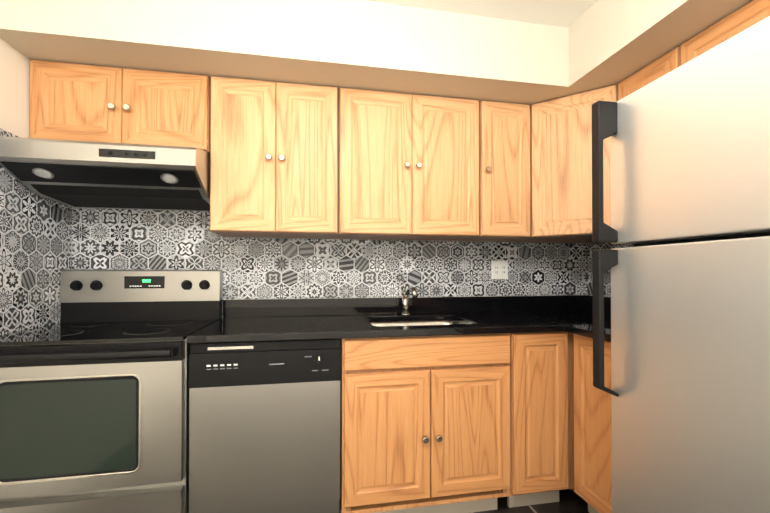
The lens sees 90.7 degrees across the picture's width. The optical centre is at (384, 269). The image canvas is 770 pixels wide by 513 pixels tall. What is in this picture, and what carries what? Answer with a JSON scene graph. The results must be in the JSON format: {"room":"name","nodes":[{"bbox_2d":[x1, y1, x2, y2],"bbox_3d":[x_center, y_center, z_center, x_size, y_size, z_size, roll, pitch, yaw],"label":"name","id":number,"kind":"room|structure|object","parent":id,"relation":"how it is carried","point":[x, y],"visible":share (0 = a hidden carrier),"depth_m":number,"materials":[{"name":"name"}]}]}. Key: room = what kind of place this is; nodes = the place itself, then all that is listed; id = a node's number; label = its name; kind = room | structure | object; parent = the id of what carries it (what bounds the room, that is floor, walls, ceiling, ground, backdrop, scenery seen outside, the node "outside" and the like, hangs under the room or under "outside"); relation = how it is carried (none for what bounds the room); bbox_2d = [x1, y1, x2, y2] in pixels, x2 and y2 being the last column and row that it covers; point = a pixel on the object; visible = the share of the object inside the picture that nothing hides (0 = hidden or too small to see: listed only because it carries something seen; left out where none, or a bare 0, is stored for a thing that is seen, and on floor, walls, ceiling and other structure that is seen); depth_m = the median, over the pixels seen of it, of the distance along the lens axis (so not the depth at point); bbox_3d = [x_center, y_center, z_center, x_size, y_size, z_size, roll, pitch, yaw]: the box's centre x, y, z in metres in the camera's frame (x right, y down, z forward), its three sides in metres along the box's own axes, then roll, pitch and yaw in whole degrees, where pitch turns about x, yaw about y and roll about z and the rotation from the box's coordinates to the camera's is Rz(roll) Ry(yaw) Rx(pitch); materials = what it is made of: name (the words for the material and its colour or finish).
{"room":"kitchen","nodes":[
{"label":"kitchen","id":0,"kind":"room"},
{"bbox_2d":[0,38,29,137],"bbox_3d":[-1.359,-0.047,0.088,0.120,2.440,3.900,0,-1,-11],"label":"wall","id":1,"kind":"structure","parent":0,"point":[14,88],"depth_m":1.63,"materials":[{"name":"beige paint"}]},
{"bbox_2d":[0,128,71,334],"bbox_3d":[-1.593,-0.123,1.654,0.006,0.900,0.704,0,-1,-11],"label":"tile backsplash","id":2,"kind":"structure","parent":1,"relation":"attached to","point":[44,242],"depth_m":1.71,"materials":[{"name":"grey tile"}]},
{"bbox_2d":[0,0,752,104],"bbox_3d":[0.223,-1.112,0.398,3.100,0.306,3.900,0,-1,-11],"label":"soffit","id":3,"kind":"structure","parent":0,"point":[377,46],"depth_m":1.74,"materials":[{"name":"beige paint"}]},
{"bbox_2d":[224,237,566,299],"bbox_3d":[-0.153,-0.027,2.363,3.340,2.440,0.120,0,-1,-11],"label":"wall","id":4,"kind":"structure","parent":0,"point":[389,297],"depth_m":2.33,"materials":[{"name":"beige paint"}]},
{"bbox_2d":[29,60,209,152],"bbox_3d":[-1.257,-0.759,1.917,0.758,0.371,0.352,0,-1,-11],"label":"upper cabinet","id":5,"kind":"object","parent":4,"relation":"attached to","point":[79,102],"visible":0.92,"depth_m":1.77,"materials":[{"name":"brown wood"}]},
{"bbox_2d":[0,136,209,210],"bbox_3d":[-1.238,-0.449,1.831,0.750,0.246,0.520,0,-1,-11],"label":"range hood","id":6,"kind":"object","parent":5,"relation":"attached to","point":[84,174],"visible":0.98,"depth_m":1.65,"materials":[{"name":"silver metal"}]},
{"bbox_2d":[210,76,337,238],"bbox_3d":[-0.574,-0.563,2.045,0.624,0.761,0.352,0,-1,-11],"label":"upper cabinet","id":7,"kind":"object","parent":4,"relation":"attached to","point":[273,159],"visible":1,"depth_m":1.90,"materials":[{"name":"brown wood"}]},
{"bbox_2d":[72,208,587,317],"bbox_3d":[-0.141,-0.118,2.302,3.100,0.900,0.006,0,-1,-11],"label":"tile backsplash","id":8,"kind":"structure","parent":4,"relation":"attached to","point":[102,239],"depth_m":2.25,"materials":[{"name":"grey tile"}]},
{"bbox_2d":[491,261,507,278],"bbox_3d":[0.744,0.006,2.462,0.114,0.120,0.008,0,-1,-11],"label":"electrical outlet plate","id":9,"kind":"object","parent":8,"relation":"attached to","point":[499,269],"visible":1,"depth_m":2.46,"materials":[{"name":"white plastic"}]},
{"bbox_2d":[335,88,478,240],"bbox_3d":[0.119,-0.561,2.177,0.778,0.761,0.352,0,-1,-11],"label":"upper cabinet","id":10,"kind":"object","parent":4,"relation":"attached to","point":[408,166],"visible":1,"depth_m":2.03,"materials":[{"name":"brown wood"}]},
{"bbox_2d":[461,100,529,241],"bbox_3d":[0.656,-0.560,2.279,0.308,0.761,0.352,0,-1,-11],"label":"upper cabinet","id":11,"kind":"object","parent":4,"relation":"attached to","point":[504,171],"visible":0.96,"depth_m":2.14,"materials":[{"name":"brown wood"}]},
{"bbox_2d":[505,84,617,242],"bbox_3d":[1.135,-0.561,2.237,0.614,0.761,0.615,0,-1,-11],"label":"upper cabinet","id":12,"kind":"object","parent":4,"relation":"attached to","point":[561,170],"visible":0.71,"depth_m":2.07,"materials":[{"name":"brown wood"}]},
{"bbox_2d":[364,0,596,27],"bbox_3d":[0.223,-1.325,0.400,3.340,0.120,4.140,0,-1,-11],"label":"ceiling","id":13,"kind":"structure","parent":0,"point":[564,13],"depth_m":1.83,"materials":[{"name":"white paint"}]},
{"bbox_2d":[472,489,588,512],"bbox_3d":[0.223,1.235,0.377,3.340,0.120,4.140,0,-1,-11],"label":"floor","id":14,"kind":"structure","parent":0,"point":[571,501],"depth_m":1.90,"materials":[{"name":"tile"}]},
{"bbox_2d":[0,270,222,512],"bbox_3d":[-1.213,0.594,1.705,0.757,1.186,0.705,0,-1,-11],"label":"range","id":15,"kind":"object","parent":14,"relation":"on","point":[94,400],"visible":1,"depth_m":1.46,"materials":[{"name":"silver metal"}]},
{"bbox_2d":[189,339,340,512],"bbox_3d":[-0.546,0.748,1.878,0.614,0.882,0.648,0,-1,-11],"label":"dishwasher","id":16,"kind":"object","parent":14,"relation":"on","point":[264,426],"visible":0.98,"depth_m":1.58,"materials":[{"name":"silver metal"}]},
{"bbox_2d":[340,333,510,512],"bbox_3d":[0.153,0.747,2.017,0.802,0.885,0.657,0,-1,-11],"label":"base cabinet","id":17,"kind":"object","parent":14,"relation":"on","point":[424,424],"visible":0.9,"depth_m":1.72,"materials":[{"name":"brown wood"}]},
{"bbox_2d":[507,331,573,507],"bbox_3d":[0.993,0.749,2.192,0.906,0.885,0.627,0,-1,-11],"label":"base cabinet","id":18,"kind":"object","parent":14,"relation":"on","point":[542,412],"visible":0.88,"depth_m":1.83,"materials":[{"name":"brown wood"}]},
{"bbox_2d":[187,295,610,343],"bbox_3d":[0.295,0.238,2.045,2.334,0.130,0.664,0,-1,-11],"label":"countertop","id":19,"kind":"structure","parent":18,"relation":"on","point":[252,320],"depth_m":2.15,"materials":[{"name":"black stone"}]},
{"bbox_2d":[400,276,417,314],"bbox_3d":[0.139,0.158,2.222,0.072,0.233,0.181,0,-1,-11],"label":"faucet","id":20,"kind":"object","parent":19,"relation":"on","point":[405,299],"visible":1,"depth_m":2.26,"materials":[{"name":"silver metal"}]},
{"bbox_2d":[369,320,461,325],"bbox_3d":[0.174,0.400,2.034,0.574,0.192,0.444,0,-1,-11],"label":"sink basin","id":21,"kind":"object","parent":19,"relation":"in","point":[416,323],"visible":0.04,"depth_m":2.23,"materials":[{"name":"metal"}]},
{"bbox_2d":[574,334,611,512],"bbox_3d":[1.242,0.744,1.611,0.635,0.885,0.599,0,-1,-11],"label":"base cabinet","id":22,"kind":"object","parent":14,"relation":"on","point":[592,448],"visible":0.17,"depth_m":1.72,"materials":[{"name":"brown wood"}]},
{"bbox_2d":[567,299,610,341],"bbox_3d":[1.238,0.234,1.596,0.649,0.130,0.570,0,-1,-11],"label":"countertop","id":23,"kind":"structure","parent":22,"relation":"on","point":[580,311],"depth_m":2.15,"materials":[{"name":"black stone"}]},
{"bbox_2d":[592,16,769,512],"bbox_3d":[1.150,0.330,0.889,0.890,1.700,0.764,0,-1,-11],"label":"refrigerator","id":24,"kind":"object","parent":14,"relation":"on","point":[689,391],"visible":1,"depth_m":0.94,"materials":[{"name":"silver metal"}]},
{"bbox_3d":[1.804,-0.042,0.689,0.120,2.440,3.900,0,-1,-11],"label":"wall","id":25,"kind":"structure","parent":0,"visible":0},
{"bbox_2d":[588,243,632,296],"bbox_3d":[1.493,-0.006,1.988,0.006,0.351,1.200,0,-1,-11],"label":"tile backsplash","id":26,"kind":"structure","parent":25,"relation":"attached to","point":[591,246],"depth_m":2.43,"materials":[{"name":"grey tile"}]},
{"bbox_2d":[618,46,680,100],"bbox_3d":[1.352,-0.756,1.796,0.354,0.378,0.331,0,-1,-11],"label":"upper cabinet","id":27,"kind":"object","parent":25,"relation":"attached to","point":[670,61],"visible":0.15,"depth_m":1.74,"materials":[{"name":"brown wood"}]},
{"bbox_2d":[681,0,769,64],"bbox_3d":[1.455,-0.761,1.253,0.354,0.378,0.766,0,-1,-11],"label":"upper cabinet","id":28,"kind":"object","parent":25,"relation":"attached to","point":[748,15],"visible":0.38,"depth_m":1.42,"materials":[{"name":"brown wood"}]}
]}

